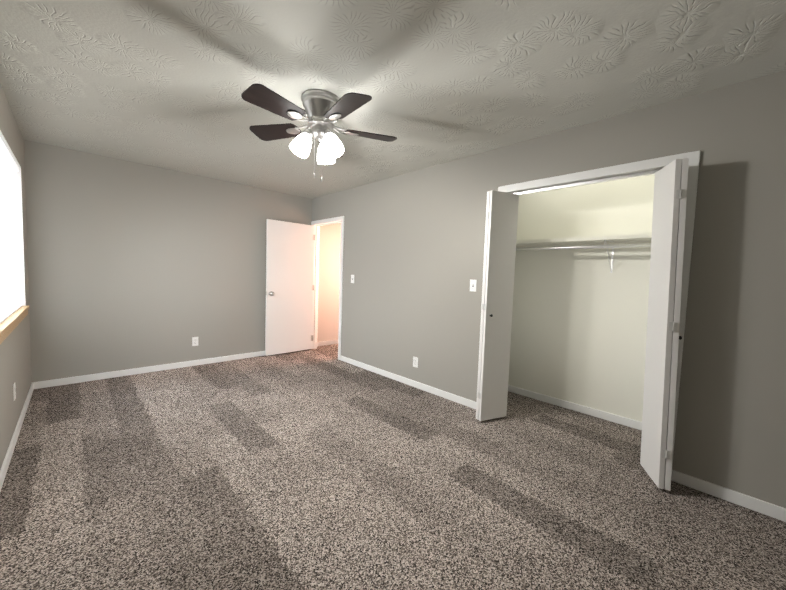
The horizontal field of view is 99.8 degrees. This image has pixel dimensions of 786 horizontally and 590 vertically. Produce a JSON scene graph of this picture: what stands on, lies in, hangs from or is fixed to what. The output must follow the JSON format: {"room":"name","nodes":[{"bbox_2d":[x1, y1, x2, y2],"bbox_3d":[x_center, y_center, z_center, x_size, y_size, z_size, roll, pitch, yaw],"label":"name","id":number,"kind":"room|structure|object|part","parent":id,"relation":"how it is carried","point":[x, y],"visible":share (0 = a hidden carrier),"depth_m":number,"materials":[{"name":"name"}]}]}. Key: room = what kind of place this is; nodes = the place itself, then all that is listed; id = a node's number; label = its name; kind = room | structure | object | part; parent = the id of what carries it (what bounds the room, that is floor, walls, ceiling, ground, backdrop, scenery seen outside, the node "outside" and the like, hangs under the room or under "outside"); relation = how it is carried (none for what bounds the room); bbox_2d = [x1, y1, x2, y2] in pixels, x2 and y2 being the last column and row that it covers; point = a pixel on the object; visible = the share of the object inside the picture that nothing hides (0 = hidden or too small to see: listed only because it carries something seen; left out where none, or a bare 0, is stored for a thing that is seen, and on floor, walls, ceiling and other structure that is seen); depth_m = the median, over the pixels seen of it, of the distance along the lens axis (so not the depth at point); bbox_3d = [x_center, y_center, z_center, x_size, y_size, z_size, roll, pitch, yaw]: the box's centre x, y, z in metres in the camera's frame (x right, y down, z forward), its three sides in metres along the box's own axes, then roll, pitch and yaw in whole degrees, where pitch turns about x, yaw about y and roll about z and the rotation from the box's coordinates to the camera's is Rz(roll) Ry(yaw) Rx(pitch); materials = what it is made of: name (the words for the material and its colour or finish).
{"room":"empty bedroom","nodes":[
{"label":"empty bedroom","id":0,"kind":"room"},
{"bbox_2d":[0,84,31,469],"bbox_3d":[-1.711,-0.082,1.231,0.100,2.440,5.500,-1,5,-44],"label":"wall","id":1,"kind":"structure","parent":0,"point":[15,357],"depth_m":2.48,"materials":[{"name":"grey paint"}]},
{"bbox_2d":[13,383,15,400],"bbox_3d":[-2.719,0.694,2.380,0.008,0.115,0.070,-1,5,-44],"label":"electrical outlet","id":2,"kind":"object","parent":1,"relation":"attached to","point":[14,390],"visible":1,"depth_m":2.36,"materials":[{"name":"white plastic"}]},
{"bbox_2d":[0,130,29,343],"bbox_3d":[-2.819,-0.428,2.392,0.122,1.330,1.690,-1,5,-44],"label":"window","id":3,"kind":"structure","parent":1,"relation":"in","point":[10,324],"depth_m":2.92,"materials":[{"name":"white"}]},
{"bbox_2d":[0,137,21,322],"bbox_3d":[-2.815,-0.462,2.393,0.040,1.235,1.610,-1,5,-44],"label":"window blinds","id":4,"kind":"object","parent":3,"relation":"attached to","point":[10,302],"visible":1,"depth_m":2.54,"materials":[{"name":"white plastic"}]},
{"bbox_2d":[0,382,35,490],"bbox_3d":[-1.712,1.098,1.342,0.017,0.072,5.508,-1,5,-44],"label":"baseboard","id":5,"kind":"structure","parent":1,"relation":"attached to","point":[7,459],"depth_m":2.29,"materials":[{"name":"white wood"}]},
{"bbox_2d":[23,139,311,381],"bbox_3d":[-2.527,-0.302,4.319,3.207,2.440,0.100,-1,5,-44],"label":"wall","id":6,"kind":"structure","parent":0,"point":[132,265],"depth_m":3.83,"materials":[{"name":"grey paint"}]},
{"bbox_2d":[36,351,264,388],"bbox_3d":[-2.485,0.882,4.396,3.081,0.072,0.017,-1,5,-44],"label":"baseboard","id":7,"kind":"structure","parent":6,"relation":"attached to","point":[77,379],"depth_m":3.90,"materials":[{"name":"white wood"}]},
{"bbox_2d":[192,337,197,345],"bbox_3d":[-2.564,0.603,4.294,0.070,0.115,0.008,-1,5,-44],"label":"electrical outlet","id":8,"kind":"object","parent":6,"relation":"attached to","point":[194,341],"visible":1,"depth_m":4.29,"materials":[{"name":"white plastic"}]},
{"bbox_2d":[317,223,340,341],"bbox_3d":[-0.947,-0.348,5.940,1.320,2.440,0.130,-1,5,-44],"label":"wall","id":9,"kind":"structure","parent":0,"point":[329,280],"depth_m":5.70,"materials":[{"name":"beige paint"}]},
{"bbox_2d":[317,340,337,345],"bbox_3d":[-0.917,0.834,6.026,1.219,0.072,0.017,-1,5,-44],"label":"baseboard","id":10,"kind":"structure","parent":9,"relation":"attached to","point":[330,342],"depth_m":5.79,"materials":[{"name":"white wood"}]},
{"bbox_2d":[0,344,785,589],"bbox_3d":[-0.178,1.111,2.951,4.650,0.050,5.890,-1,5,-44],"label":"floor","id":11,"kind":"structure","parent":0,"point":[321,468],"depth_m":1.89,"materials":[{"name":"carpet"}]},
{"bbox_2d":[0,0,785,198],"bbox_3d":[-0.093,-1.387,2.796,4.650,0.080,5.890,-1,5,-44],"label":"ceiling","id":12,"kind":"structure","parent":0,"point":[165,84],"depth_m":1.90,"materials":[{"name":"white paint"}]},
{"bbox_2d":[241,83,396,181],"bbox_3d":[-0.493,-1.042,2.243,1.047,0.568,1.036,-1,5,-44],"label":"ceiling fan","id":13,"kind":"object","parent":12,"relation":"hanging from","point":[324,110],"visible":1,"depth_m":2.17,"materials":[{"name":"brown wood"}]},
{"bbox_3d":[-0.492,-1.004,2.245,0.366,0.162,0.356,-1,5,-44],"label":"lamp shade","id":14,"kind":"part","parent":13,"relation":"part of","materials":[{"name":"white glass"}]},
{"bbox_2d":[312,70,785,507],"bbox_3d":[0.606,-0.141,3.454,0.110,2.440,5.500,-1,5,-44],"label":"wall","id":15,"kind":"structure","parent":0,"point":[413,254],"depth_m":2.09,"materials":[{"name":"grey paint"}]},
{"bbox_2d":[311,216,343,359],"bbox_3d":[-0.995,-0.118,5.123,0.142,2.079,0.894,-1,5,-44],"label":"door frame","id":16,"kind":"structure","parent":15,"relation":"attached to","point":[317,224],"depth_m":5.32,"materials":[{"name":"white wood"}]},
{"bbox_2d":[265,219,314,355],"bbox_3d":[-1.552,-0.105,5.066,0.782,1.985,0.157,-1,5,-44],"label":"door","id":17,"kind":"structure","parent":16,"relation":"attached to","point":[289,283],"depth_m":5.03,"materials":[{"name":"white paint"},{"name":"brushed nickel"}]},
{"bbox_2d":[340,356,475,408],"bbox_3d":[0.059,0.996,3.964,0.013,0.072,2.375,-1,5,-44],"label":"baseboard","id":18,"kind":"structure","parent":15,"relation":"attached to","point":[472,404],"depth_m":3.76,"materials":[{"name":"white wood"}]},
{"bbox_2d":[413,356,417,367],"bbox_3d":[0.254,0.762,3.759,0.008,0.115,0.070,-1,5,-44],"label":"electrical outlet","id":19,"kind":"object","parent":15,"relation":"attached to","point":[415,361],"visible":1,"depth_m":3.75,"materials":[{"name":"white plastic"}]},
{"bbox_2d":[470,279,476,291],"bbox_3d":[0.770,-0.091,3.193,0.017,0.115,0.070,-1,5,-44],"label":"light switch","id":20,"kind":"object","parent":15,"relation":"attached to","point":[473,283],"visible":1,"depth_m":3.19,"materials":[{"name":"white plastic"}]},
{"bbox_2d":[476,190,518,420],"bbox_3d":[0.917,0.105,2.914,0.291,1.997,0.156,-1,5,-44],"label":"bifold door","id":21,"kind":"structure","parent":15,"relation":"in","point":[497,291],"depth_m":2.88,"materials":[{"name":"white wood"}]},
{"bbox_2d":[512,169,660,194],"bbox_3d":[1.456,-0.856,2.550,0.030,0.021,1.216,-1,5,-44],"label":"track rail","id":22,"kind":"object","parent":15,"relation":"attached to","point":[641,174],"visible":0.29,"depth_m":2.49,"materials":[{"name":"silver metal"}]},
{"bbox_2d":[498,151,700,474],"bbox_3d":[1.418,0.114,2.605,0.128,2.092,1.340,-1,5,-44],"label":"trim","id":23,"kind":"structure","parent":15,"relation":"attached to","point":[642,166],"depth_m":2.12,"materials":[{"name":"white wood"}]},
{"bbox_2d":[640,158,688,490],"bbox_3d":[1.716,0.182,2.108,0.271,1.997,0.237,-1,5,-44],"label":"bifold door","id":24,"kind":"structure","parent":15,"relation":"in","point":[663,337],"depth_m":2.02,"materials":[{"name":"white wood"}]},
{"bbox_2d":[671,470,785,521],"bbox_3d":[2.108,1.198,1.838,0.017,0.072,0.864,-1,5,-44],"label":"baseboard","id":25,"kind":"structure","parent":15,"relation":"attached to","point":[753,503],"depth_m":1.95,"materials":[{"name":"white wood"}]},
{"bbox_2d":[508,175,654,421],"bbox_3d":[1.550,-0.086,3.081,0.733,2.440,2.450,-1,5,-44],"label":"wall","id":26,"kind":"structure","parent":0,"point":[579,327],"depth_m":3.17,"materials":[{"name":"white paint"}]},
{"bbox_2d":[508,385,641,429],"bbox_3d":[1.699,1.091,3.336,0.017,0.072,2.258,-1,5,-44],"label":"baseboard","id":27,"kind":"structure","parent":26,"relation":"attached to","point":[604,415],"depth_m":3.21,"materials":[{"name":"white wood"}]},
{"bbox_2d":[516,233,651,272],"bbox_3d":[1.638,-0.372,3.139,0.313,0.301,2.248,-1,5,-44],"label":"shelf","id":28,"kind":"object","parent":26,"relation":"attached to","point":[621,241],"visible":0.5,"depth_m":2.96,"materials":[{"name":"white paint"}]}
]}

